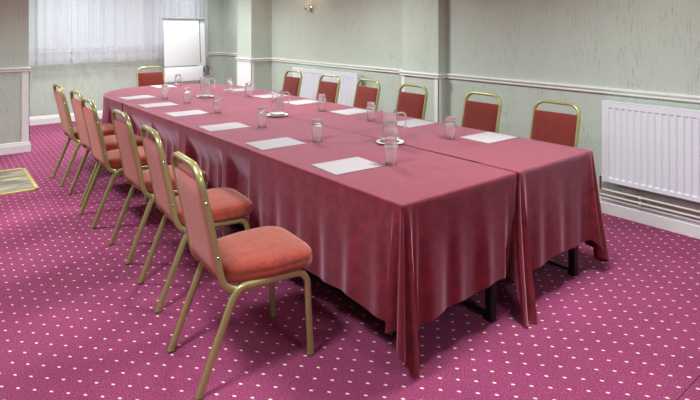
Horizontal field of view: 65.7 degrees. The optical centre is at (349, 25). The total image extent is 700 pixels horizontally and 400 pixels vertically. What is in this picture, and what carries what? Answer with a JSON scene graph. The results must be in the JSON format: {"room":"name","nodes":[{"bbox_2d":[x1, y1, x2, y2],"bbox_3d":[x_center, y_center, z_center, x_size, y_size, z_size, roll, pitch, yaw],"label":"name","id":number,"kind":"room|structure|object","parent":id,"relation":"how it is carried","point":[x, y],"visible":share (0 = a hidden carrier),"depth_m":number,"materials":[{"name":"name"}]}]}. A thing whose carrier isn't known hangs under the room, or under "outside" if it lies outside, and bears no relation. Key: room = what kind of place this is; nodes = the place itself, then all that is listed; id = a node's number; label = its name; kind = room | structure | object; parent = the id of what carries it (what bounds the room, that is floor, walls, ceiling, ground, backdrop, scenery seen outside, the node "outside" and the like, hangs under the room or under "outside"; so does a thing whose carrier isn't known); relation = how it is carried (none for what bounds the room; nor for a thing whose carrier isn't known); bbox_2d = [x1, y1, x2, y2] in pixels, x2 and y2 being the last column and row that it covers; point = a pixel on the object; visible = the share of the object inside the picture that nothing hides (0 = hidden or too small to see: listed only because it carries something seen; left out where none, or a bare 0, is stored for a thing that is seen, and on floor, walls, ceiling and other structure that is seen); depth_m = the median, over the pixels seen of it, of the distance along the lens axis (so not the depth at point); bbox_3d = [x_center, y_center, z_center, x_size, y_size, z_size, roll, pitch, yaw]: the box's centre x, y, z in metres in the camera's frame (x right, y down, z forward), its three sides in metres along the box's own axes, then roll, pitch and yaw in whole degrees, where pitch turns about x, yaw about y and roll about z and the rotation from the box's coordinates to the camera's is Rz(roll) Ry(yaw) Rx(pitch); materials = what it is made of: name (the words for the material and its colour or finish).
{"room":"conference room","nodes":[
{"label":"conference room","id":0,"kind":"room"},
{"bbox_2d":[0,0,28,143],"bbox_3d":[-5.954,0.270,6.506,3.315,2.550,2.276,0,0,-39],"label":"wall","id":1,"kind":"structure","parent":0,"point":[14,14],"depth_m":6.55,"materials":[{"name":"paint"}]},
{"bbox_2d":[0,141,30,154],"bbox_3d":[-2.612,1.480,2.543,3.137,0.130,12.040,0,0,-39],"label":"baseboard","id":2,"kind":"structure","parent":1,"relation":"attached to","point":[17,147],"depth_m":6.56,"materials":[{"name":"white paint"}]},
{"bbox_2d":[22,72,28,141],"bbox_3d":[-3.993,0.991,6.661,0.081,0.858,0.066,0,0,-39],"label":"trim","id":3,"kind":"structure","parent":1,"relation":"attached to","point":[25,75],"depth_m":6.63,"materials":[{"name":"white paint"}]},
{"bbox_2d":[29,0,222,116],"bbox_3d":[-3.949,0.270,9.395,4.035,2.550,0.300,0,0,-39],"label":"wall","id":4,"kind":"structure","parent":0,"point":[93,80],"depth_m":9.00,"materials":[{"name":"paint"}]},
{"bbox_2d":[29,110,102,125],"bbox_3d":[-3.811,1.480,9.303,3.535,0.130,0.022,0,0,-39],"label":"baseboard","id":5,"kind":"structure","parent":4,"relation":"attached to","point":[39,120],"depth_m":8.53,"materials":[{"name":"white paint"}]},
{"bbox_2d":[71,0,71,51],"bbox_3d":[-3.871,-0.190,9.326,2.740,1.230,0.125,0,0,-39],"label":"window","id":6,"kind":"structure","parent":4,"relation":"in","point":[71,0],"depth_m":8.83,"materials":[{"name":"white paint"}]},
{"bbox_2d":[71,52,222,60],"bbox_3d":[-3.808,0.535,9.300,3.535,0.053,0.030,0,0,-39],"label":"trim","id":7,"kind":"structure","parent":4,"relation":"attached to","point":[213,53],"depth_m":10.30,"materials":[{"name":"white paint"}]},
{"bbox_3d":[-3.792,-0.890,9.212,3.120,0.030,0.182,0,0,-39],"label":"rail","id":8,"kind":"object","parent":4,"relation":"attached to","visible":0},
{"bbox_2d":[29,0,70,65],"bbox_3d":[-4.657,-0.134,8.401,0.607,1.482,0.070,0,0,-39],"label":"curtain","id":9,"kind":"object","parent":8,"relation":"hanging from","point":[49,20],"visible":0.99,"depth_m":8.40,"materials":[{"name":"white fabric"}]},
{"bbox_2d":[72,0,152,62],"bbox_3d":[-3.925,-0.139,9.014,1.285,1.472,0.063,0,0,-41],"label":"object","id":10,"kind":"object","parent":8,"relation":"hanging from","point":[102,30],"visible":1,"depth_m":8.98,"materials":[{"name":"white fabric"}]},
{"bbox_2d":[153,0,207,58],"bbox_3d":[-3.018,-0.143,9.733,1.002,1.464,0.108,0,0,-39],"label":"curtain","id":11,"kind":"object","parent":8,"relation":"hanging from","point":[161,8],"visible":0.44,"depth_m":9.61,"materials":[{"name":"white fabric"}]},
{"bbox_2d":[0,118,699,399],"bbox_3d":[-1.237,1.595,3.719,7.150,0.100,12.540,0,0,-39],"label":"floor","id":12,"kind":"structure","parent":0,"point":[77,323],"depth_m":2.77,"materials":[{"name":"carpet"}]},
{"bbox_2d":[0,167,38,195],"bbox_3d":[-3.738,1.538,5.096,1.290,0.013,0.970,0,0,-38],"label":"floor mat","id":13,"kind":"object","parent":12,"relation":"on","point":[17,180],"visible":1,"depth_m":5.30,"materials":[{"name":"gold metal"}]},
{"bbox_2d":[51,83,120,186],"bbox_3d":[-2.681,1.065,5.535,0.590,0.971,0.439,0,0,-39],"label":"banquet chair","id":14,"kind":"object","parent":12,"relation":"on","point":[68,129],"visible":0.71,"depth_m":5.35,"materials":[{"name":"red fabric"}]},
{"bbox_2d":[68,90,142,205],"bbox_3d":[-2.226,1.065,4.992,0.590,0.971,0.439,0,0,-40],"label":"banquet chair","id":15,"kind":"object","parent":12,"relation":"on","point":[110,141],"visible":0.51,"depth_m":4.88,"materials":[{"name":"red fabric"}]},
{"bbox_2d":[78,98,163,228],"bbox_3d":[-1.862,1.065,4.454,0.590,0.971,0.439,0,0,-39],"label":"banquet chair","id":16,"kind":"object","parent":12,"relation":"on","point":[111,160],"visible":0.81,"depth_m":4.26,"materials":[{"name":"red fabric"}]},
{"bbox_2d":[136,66,164,86],"bbox_3d":[-2.665,1.065,7.475,0.439,0.971,0.590,0,0,-39],"label":"banquet chair","id":17,"kind":"object","parent":12,"relation":"on","point":[152,78],"visible":0.19,"depth_m":7.64,"materials":[{"name":"red fabric"}]},
{"bbox_2d":[108,109,207,264],"bbox_3d":[-1.343,1.065,3.841,0.590,0.971,0.439,0,0,-38],"label":"banquet chair","id":18,"kind":"object","parent":12,"relation":"on","point":[140,179],"visible":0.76,"depth_m":3.66,"materials":[{"name":"red fabric"}]},
{"bbox_2d":[162,17,205,83],"bbox_3d":[-2.946,0.704,9.435,0.755,1.687,0.482,0,0,-39],"label":"easel","id":19,"kind":"object","parent":12,"relation":"on","point":[184,38],"visible":0.93,"depth_m":9.27,"materials":[{"name":"white"}]},
{"bbox_2d":[203,68,208,74],"bbox_3d":[-2.502,0.800,9.460,0.088,0.110,0.078,0,0,-39],"label":"pot","id":20,"kind":"object","parent":19,"relation":"hanging from","point":[205,70],"visible":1,"depth_m":9.43,"materials":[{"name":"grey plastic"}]},
{"bbox_2d":[137,125,251,313],"bbox_3d":[-0.915,1.065,3.240,0.590,0.971,0.439,0,0,-34],"label":"banquet chair","id":21,"kind":"object","parent":12,"relation":"on","point":[227,205],"visible":0.81,"depth_m":3.12,"materials":[{"name":"red fabric"}]},
{"bbox_2d":[231,224,244,230],"bbox_3d":[-0.730,1.174,4.266,0.841,0.742,1.335,0,0,-39],"label":"folding table","id":22,"kind":"object","parent":12,"relation":"on","point":[235,226],"visible":0.07,"depth_m":4.05,"materials":[{"name":"black metal"}]},
{"bbox_2d":[172,111,352,222],"bbox_3d":[-0.735,1.077,4.265,0.877,0.565,1.354,0,0,-39],"label":"tablecloth","id":23,"kind":"object","parent":22,"relation":"on","point":[224,155],"visible":0.62,"depth_m":4.05,"materials":[{"name":"fabric"}]},
{"bbox_2d":[198,122,249,131],"bbox_3d":[-0.988,0.791,4.255,0.326,0.006,0.257,0,0,-36],"label":"notepad","id":24,"kind":"object","parent":23,"relation":"on","point":[234,125],"visible":1,"depth_m":4.25,"materials":[{"name":"grey paper"}]},
{"bbox_2d":[257,107,266,127],"bbox_3d":[-0.690,0.717,4.253,0.084,0.155,0.079,0,0,20],"label":"tumbler","id":25,"kind":"object","parent":23,"relation":"on","point":[262,113],"visible":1,"depth_m":4.22,"materials":[{"name":"clear glass"}]},
{"bbox_2d":[245,137,305,149],"bbox_3d":[-0.504,0.791,3.656,0.326,0.006,0.257,0,0,-37],"label":"notepad","id":26,"kind":"object","parent":23,"relation":"on","point":[285,141],"visible":1,"depth_m":3.64,"materials":[{"name":"grey paper"}]},
{"bbox_2d":[167,151,314,399],"bbox_3d":[-0.508,1.065,2.563,0.590,0.971,0.439,0,0,-34],"label":"banquet chair","id":27,"kind":"object","parent":12,"relation":"on","point":[255,257],"visible":1,"depth_m":2.45,"materials":[{"name":"red fabric"}]},
{"bbox_2d":[282,70,302,96],"bbox_3d":[-0.935,1.065,6.836,0.590,0.971,0.439,0,0,-40],"label":"banquet chair","id":28,"kind":"object","parent":12,"relation":"on","point":[292,85],"visible":0.2,"depth_m":6.93,"materials":[{"name":"red fabric"}]},
{"bbox_2d":[316,74,339,103],"bbox_3d":[-0.445,1.065,6.229,0.590,0.971,0.439,0,0,-40],"label":"banquet chair","id":29,"kind":"object","parent":12,"relation":"on","point":[330,89],"visible":0.19,"depth_m":6.32,"materials":[{"name":"red fabric"}]},
{"bbox_2d":[353,79,380,110],"bbox_3d":[-0.011,1.065,5.693,0.590,0.971,0.439,0,0,-38],"label":"banquet chair","id":30,"kind":"object","parent":12,"relation":"on","point":[363,95],"visible":0.24,"depth_m":5.81,"materials":[{"name":"red fabric"}]},
{"bbox_2d":[302,268,496,322],"bbox_3d":[0.133,1.174,3.199,0.841,0.742,1.362,0,0,-39],"label":"folding table","id":31,"kind":"object","parent":12,"relation":"on","point":[490,311],"visible":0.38,"depth_m":2.84,"materials":[{"name":"black metal"}]},
{"bbox_2d":[249,133,515,378],"bbox_3d":[0.134,1.167,3.157,0.934,0.744,1.452,0,0,-39],"label":"tablecloth","id":32,"kind":"object","parent":31,"relation":"on","point":[409,241],"visible":0.94,"depth_m":2.72,"materials":[{"name":"fabric"}]},
{"bbox_2d":[311,118,322,142],"bbox_3d":[-0.225,0.717,3.704,0.084,0.155,0.079,0,0,14],"label":"tumbler","id":33,"kind":"object","parent":32,"relation":"on","point":[316,127],"visible":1,"depth_m":3.67,"materials":[{"name":"clear glass"}]},
{"bbox_2d":[311,157,383,174],"bbox_3d":[-0.015,0.791,3.078,0.326,0.006,0.257,0,0,-35],"label":"notepad","id":34,"kind":"object","parent":32,"relation":"on","point":[336,167],"visible":1,"depth_m":3.07,"materials":[{"name":"grey paper"}]},
{"bbox_2d":[376,139,403,143],"bbox_3d":[0.270,0.786,3.658,0.187,0.016,0.187,0,0,-39],"label":"saucer","id":35,"kind":"object","parent":32,"relation":"on","point":[378,140],"visible":0.36,"depth_m":3.64,"materials":[{"name":"white ceramic"}]},
{"bbox_2d":[380,110,406,142],"bbox_3d":[0.284,0.678,3.665,0.162,0.216,0.131,0,0,-25],"label":"water jug","id":36,"kind":"object","parent":35,"relation":"on","point":[389,127],"visible":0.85,"depth_m":3.62,"materials":[{"name":"clear glass"}]},
{"bbox_2d":[384,137,397,165],"bbox_3d":[0.234,0.717,3.093,0.084,0.155,0.079,0,0,32],"label":"tumbler","id":37,"kind":"object","parent":32,"relation":"on","point":[390,146],"visible":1,"depth_m":3.06,"materials":[{"name":"clear glass"}]},
{"bbox_2d":[395,84,427,119],"bbox_3d":[0.413,1.065,5.168,0.590,0.971,0.439,0,0,-39],"label":"banquet chair","id":38,"kind":"object","parent":12,"relation":"on","point":[413,105],"visible":0.23,"depth_m":5.27,"materials":[{"name":"red fabric"}]},
{"bbox_2d":[461,92,501,132],"bbox_3d":[0.938,1.065,4.518,0.590,0.971,0.439,0,0,-38],"label":"banquet chair","id":39,"kind":"object","parent":12,"relation":"on","point":[475,115],"visible":0.3,"depth_m":4.63,"materials":[{"name":"red fabric"}]},
{"bbox_2d":[401,144,577,275],"bbox_3d":[0.796,1.174,3.735,0.800,0.742,1.362,0,0,-39],"label":"folding table","id":40,"kind":"object","parent":12,"relation":"on","point":[572,267],"visible":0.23,"depth_m":3.35,"materials":[{"name":"black metal"}]},
{"bbox_2d":[356,121,608,327],"bbox_3d":[0.832,1.168,3.670,1.042,0.746,1.530,0,0,-39],"label":"tablecloth","id":41,"kind":"object","parent":40,"relation":"on","point":[557,209],"visible":0.77,"depth_m":3.25,"materials":[{"name":"fabric"}]},
{"bbox_2d":[444,116,455,139],"bbox_3d":[0.702,0.717,3.803,0.084,0.155,0.079,0,0,42],"label":"tumbler","id":42,"kind":"object","parent":41,"relation":"on","point":[449,124],"visible":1,"depth_m":3.77,"materials":[{"name":"clear glass"}]},
{"bbox_2d":[459,131,517,143],"bbox_3d":[0.984,0.791,3.850,0.326,0.006,0.257,0,0,-38],"label":"notepad","id":43,"kind":"object","parent":41,"relation":"on","point":[485,137],"visible":1,"depth_m":3.83,"materials":[{"name":"white paper"}]},
{"bbox_2d":[529,100,580,147],"bbox_3d":[1.375,1.065,3.978,0.590,0.971,0.439,0,0,-40],"label":"banquet chair","id":44,"kind":"object","parent":12,"relation":"on","point":[546,126],"visible":0.23,"depth_m":4.10,"materials":[{"name":"red fabric"}]},
{"bbox_2d":[677,375,699,399],"bbox_3d":[2.041,1.544,2.789,2.180,0.002,0.003,0,0,-39],"label":"trim","id":45,"kind":"structure","parent":12,"relation":"on","point":[699,375],"depth_m":2.31,"materials":[{"name":"pink carpet"}]},
{"bbox_3d":[-2.144,1.174,6.678,1.667,0.742,1.423,0,0,-39],"label":"table","id":46,"kind":"object","parent":12,"relation":"on","visible":0},
{"bbox_2d":[102,84,264,123],"bbox_3d":[-2.145,1.111,6.683,1.748,0.632,1.446,0,0,-39],"label":"tablecloth","id":47,"kind":"object","parent":46,"relation":"on","point":[111,101],"visible":0.34,"depth_m":6.36,"materials":[{"name":"fabric"}]},
{"bbox_2d":[118,95,154,99],"bbox_3d":[-2.351,0.791,5.997,0.326,0.006,0.257,0,0,-41],"label":"notepad","id":48,"kind":"object","parent":47,"relation":"on","point":[140,96],"visible":1,"depth_m":5.97,"materials":[{"name":"grey paper"}]},
{"bbox_2d":[151,84,177,87],"bbox_3d":[-2.437,0.791,7.095,0.257,0.006,0.326,0,0,-41],"label":"notepad","id":49,"kind":"object","parent":47,"relation":"on","point":[156,86],"visible":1,"depth_m":7.05,"materials":[{"name":"grey paper"}]},
{"bbox_2d":[161,84,168,98],"bbox_3d":[-2.007,0.717,5.878,0.079,0.155,0.084,0,0,-41],"label":"tumbler","id":50,"kind":"object","parent":47,"relation":"on","point":[164,90],"visible":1,"depth_m":5.85,"materials":[{"name":"clear glass"}]},
{"bbox_2d":[175,74,180,85],"bbox_3d":[-2.268,0.717,7.146,0.084,0.155,0.079,0,0,26],"label":"tumbler","id":51,"kind":"object","parent":47,"relation":"on","point":[177,76],"visible":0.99,"depth_m":7.12,"materials":[{"name":"clear glass"}]},
{"bbox_2d":[227,78,232,90],"bbox_3d":[-1.462,0.717,6.598,0.079,0.155,0.084,0,0,-43],"label":"tumbler","id":52,"kind":"object","parent":47,"relation":"on","point":[229,80],"visible":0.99,"depth_m":6.57,"materials":[{"name":"clear glass"}]},
{"bbox_2d":[225,88,254,91],"bbox_3d":[-1.364,0.791,6.693,0.326,0.006,0.257,0,0,-39],"label":"notepad","id":53,"kind":"object","parent":47,"relation":"on","point":[239,89],"visible":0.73,"depth_m":6.63,"materials":[{"name":"grey paper"}]},
{"bbox_3d":[-0.067,1.174,4.802,0.800,0.742,1.335,0,0,-39],"label":"folding table","id":54,"kind":"object","parent":12,"relation":"on","visible":0},
{"bbox_2d":[266,103,428,132],"bbox_3d":[-0.064,1.079,4.807,0.837,0.569,1.353,0,0,-39],"label":"tablecloth","id":55,"kind":"object","parent":54,"relation":"on","point":[355,123],"visible":0.3,"depth_m":4.69,"materials":[{"name":"fabric"}]},
{"bbox_2d":[317,94,325,110],"bbox_3d":[-0.261,0.717,5.051,0.084,0.155,0.079,0,0,30],"label":"tumbler","id":56,"kind":"object","parent":55,"relation":"on","point":[321,100],"visible":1,"depth_m":5.02,"materials":[{"name":"clear glass"}]},
{"bbox_2d":[330,108,365,114],"bbox_3d":[0.011,0.791,5.006,0.326,0.006,0.257,0,0,-42],"label":"notepad","id":57,"kind":"object","parent":55,"relation":"on","point":[351,111],"visible":0.94,"depth_m":5.00,"materials":[{"name":"grey paper"}]},
{"bbox_2d":[366,102,375,121],"bbox_3d":[0.175,0.717,4.522,0.079,0.155,0.084,0,0,-43],"label":"tumbler","id":58,"kind":"object","parent":55,"relation":"on","point":[370,109],"visible":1,"depth_m":4.49,"materials":[{"name":"clear glass"}]},
{"bbox_2d":[397,118,435,127],"bbox_3d":[0.504,0.791,4.412,0.326,0.006,0.257,0,0,-40],"label":"notepad","id":59,"kind":"object","parent":55,"relation":"on","point":[410,123],"visible":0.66,"depth_m":4.38,"materials":[{"name":"grey paper"}]},
{"bbox_3d":[-1.585,1.174,5.324,0.841,0.742,1.337,0,0,-39],"label":"folding table","id":60,"kind":"object","parent":12,"relation":"on","visible":0},
{"bbox_2d":[123,97,257,164],"bbox_3d":[-1.591,1.083,5.322,0.880,0.576,1.356,0,0,-39],"label":"tablecloth","id":61,"kind":"object","parent":60,"relation":"on","point":[156,118],"visible":0.58,"depth_m":5.11,"materials":[{"name":"fabric"}]},
{"bbox_2d":[138,102,177,107],"bbox_3d":[-1.923,0.791,5.428,0.326,0.006,0.257,0,0,-39],"label":"notepad","id":62,"kind":"object","parent":61,"relation":"on","point":[162,104],"visible":1,"depth_m":5.44,"materials":[{"name":"grey paper"}]},
{"bbox_2d":[165,110,208,116],"bbox_3d":[-1.479,0.791,4.910,0.326,0.006,0.257,0,0,-37],"label":"notepad","id":63,"kind":"object","parent":61,"relation":"on","point":[190,112],"visible":1,"depth_m":4.88,"materials":[{"name":"grey paper"}]},
{"bbox_2d":[183,88,190,102],"bbox_3d":[-1.676,0.717,5.574,0.084,0.155,0.079,0,0,22],"label":"tumbler","id":64,"kind":"object","parent":61,"relation":"on","point":[186,93],"visible":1,"depth_m":5.54,"materials":[{"name":"clear glass"}]},
{"bbox_2d":[213,95,221,112],"bbox_3d":[-1.207,0.717,4.935,0.079,0.155,0.084,0,0,-42],"label":"tumbler","id":65,"kind":"object","parent":61,"relation":"on","point":[217,102],"visible":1,"depth_m":4.90,"materials":[{"name":"clear glass"}]},
{"bbox_3d":[-0.922,1.174,5.860,0.800,0.742,1.337,0,0,-39],"label":"folding table","id":66,"kind":"object","parent":12,"relation":"on","visible":0},
{"bbox_2d":[209,91,329,109],"bbox_3d":[-0.918,1.079,5.866,0.840,0.569,1.355,0,0,-39],"label":"tablecloth","id":67,"kind":"object","parent":66,"relation":"on","point":[241,99],"visible":0.13,"depth_m":5.80,"materials":[{"name":"fabric"}]},
{"bbox_2d":[245,83,251,96],"bbox_3d":[-1.132,0.717,6.043,0.079,0.155,0.084,0,0,-44],"label":"tumbler","id":68,"kind":"object","parent":67,"relation":"on","point":[248,86],"visible":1,"depth_m":6.01,"materials":[{"name":"clear glass"}]},
{"bbox_2d":[253,94,287,97],"bbox_3d":[-0.904,0.791,6.123,0.326,0.006,0.257,0,0,-43],"label":"notepad","id":69,"kind":"object","parent":67,"relation":"on","point":[265,95],"visible":0.77,"depth_m":6.07,"materials":[{"name":"grey paper"}]},
{"bbox_2d":[283,99,317,104],"bbox_3d":[-0.497,0.791,5.627,0.326,0.006,0.257,0,0,-41],"label":"notepad","id":70,"kind":"object","parent":67,"relation":"on","point":[305,101],"visible":0.86,"depth_m":5.58,"materials":[{"name":"grey paper"}]},
{"bbox_2d":[223,0,699,219],"bbox_3d":[1.172,0.270,5.665,0.764,2.550,12.540,0,0,-39],"label":"wall","id":71,"kind":"structure","parent":0,"point":[643,45],"depth_m":5.28,"materials":[{"name":"paint"}]},
{"bbox_2d":[237,61,253,87],"bbox_3d":[-1.658,0.991,8.595,0.056,0.858,0.466,0,0,-39],"label":"trim","id":72,"kind":"structure","parent":71,"relation":"attached to","point":[245,70],"depth_m":8.56,"materials":[{"name":"white paint"}]},
{"bbox_2d":[305,0,311,11],"bbox_3d":[-0.620,-0.363,7.727,0.159,0.344,0.130,0,0,-39],"label":"wall lamp","id":73,"kind":"object","parent":71,"relation":"attached to","point":[310,7],"visible":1,"depth_m":7.75,"materials":[{"name":"silver metal"}]},
{"bbox_2d":[292,67,363,106],"bbox_3d":[-0.318,0.932,7.398,0.101,0.649,1.578,0,0,-39],"label":"panel radiator","id":74,"kind":"object","parent":71,"relation":"attached to","point":[310,80],"visible":0.52,"depth_m":7.28,"materials":[{"name":"white metal"}]},
{"bbox_2d":[293,67,358,73],"bbox_3d":[-0.354,0.611,7.421,0.074,0.006,1.494,0,0,-39],"label":"grille","id":75,"kind":"object","parent":74,"relation":"attached to","point":[294,68],"depth_m":7.46,"materials":[{"name":"white metal"}]},
{"bbox_2d":[402,75,441,122],"bbox_3d":[0.781,0.991,5.958,0.056,0.858,0.552,0,0,-39],"label":"trim","id":76,"kind":"structure","parent":71,"relation":"attached to","point":[437,82],"depth_m":5.75,"materials":[{"name":"white paint"}]},
{"bbox_2d":[222,52,699,102],"bbox_3d":[1.114,0.535,5.554,0.590,0.053,12.040,0,0,-39],"label":"trim","id":77,"kind":"structure","parent":71,"relation":"attached to","point":[582,88],"depth_m":5.18,"materials":[{"name":"white paint"}]},
{"bbox_2d":[599,196,699,238],"bbox_3d":[1.117,1.480,5.556,0.582,0.130,12.040,0,0,-39],"label":"baseboard","id":78,"kind":"structure","parent":71,"relation":"attached to","point":[671,222],"depth_m":4.18,"materials":[{"name":"white paint"}]},
{"bbox_2d":[599,188,699,212],"bbox_3d":[3.352,1.337,2.885,0.064,0.022,4.075,0,0,-39],"label":"pipe","id":79,"kind":"object","parent":71,"relation":"attached to","point":[640,197],"visible":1,"depth_m":4.15,"materials":[{"name":"white metal"}]},
{"bbox_2d":[599,100,699,202],"bbox_3d":[2.569,0.971,3.825,0.101,0.725,1.627,0,0,-39],"label":"panel radiator","id":80,"kind":"object","parent":71,"relation":"attached to","point":[652,148],"visible":1,"depth_m":4.09,"materials":[{"name":"white metal"}]},
{"bbox_2d":[603,100,699,111],"bbox_3d":[2.570,0.611,3.803,0.074,0.006,1.590,0,0,-39],"label":"grille","id":81,"kind":"object","parent":80,"relation":"attached to","point":[605,102],"depth_m":4.13,"materials":[{"name":"white metal"}]},
{"bbox_2d":[600,193,699,218],"bbox_3d":[3.354,1.382,2.887,0.059,0.022,4.075,0,0,-39],"label":"pipe","id":82,"kind":"object","parent":71,"relation":"attached to","point":[636,202],"visible":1,"depth_m":4.16,"materials":[{"name":"white metal"}]},
{"bbox_3d":[-3.225,0.270,0.650,0.200,2.550,10.264,0,0,-39],"label":"wall","id":83,"kind":"structure","parent":0,"visible":0},
{"bbox_2d":[0,67,31,72],"bbox_3d":[-2.609,0.535,2.546,3.145,0.053,12.040,0,0,-39],"label":"trim","id":84,"kind":"structure","parent":83,"relation":"attached to","point":[21,69],"depth_m":6.56,"materials":[{"name":"white paint"}]},
{"bbox_3d":[-0.637,0.786,4.764,0.187,0.017,0.187,0,0,-39],"label":"saucer","id":85,"kind":"object","parent":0,"visible":0},
{"bbox_2d":[270,90,289,115],"bbox_3d":[-0.625,0.678,4.755,0.161,0.216,0.131,0,0,33],"label":"water jug","id":86,"kind":"object","parent":85,"relation":"on","point":[277,105],"visible":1,"depth_m":4.72,"materials":[{"name":"clear glass"}]},
{"bbox_3d":[-1.608,0.786,6.010,0.187,0.017,0.187,0,0,-39],"label":"saucer","id":87,"kind":"object","parent":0,"visible":0},
{"bbox_2d":[199,77,214,96],"bbox_3d":[-1.594,0.678,6.003,0.162,0.216,0.131,0,0,26],"label":"water jug","id":88,"kind":"object","parent":87,"relation":"on","point":[204,91],"visible":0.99,"depth_m":5.97,"materials":[{"name":"clear glass"}]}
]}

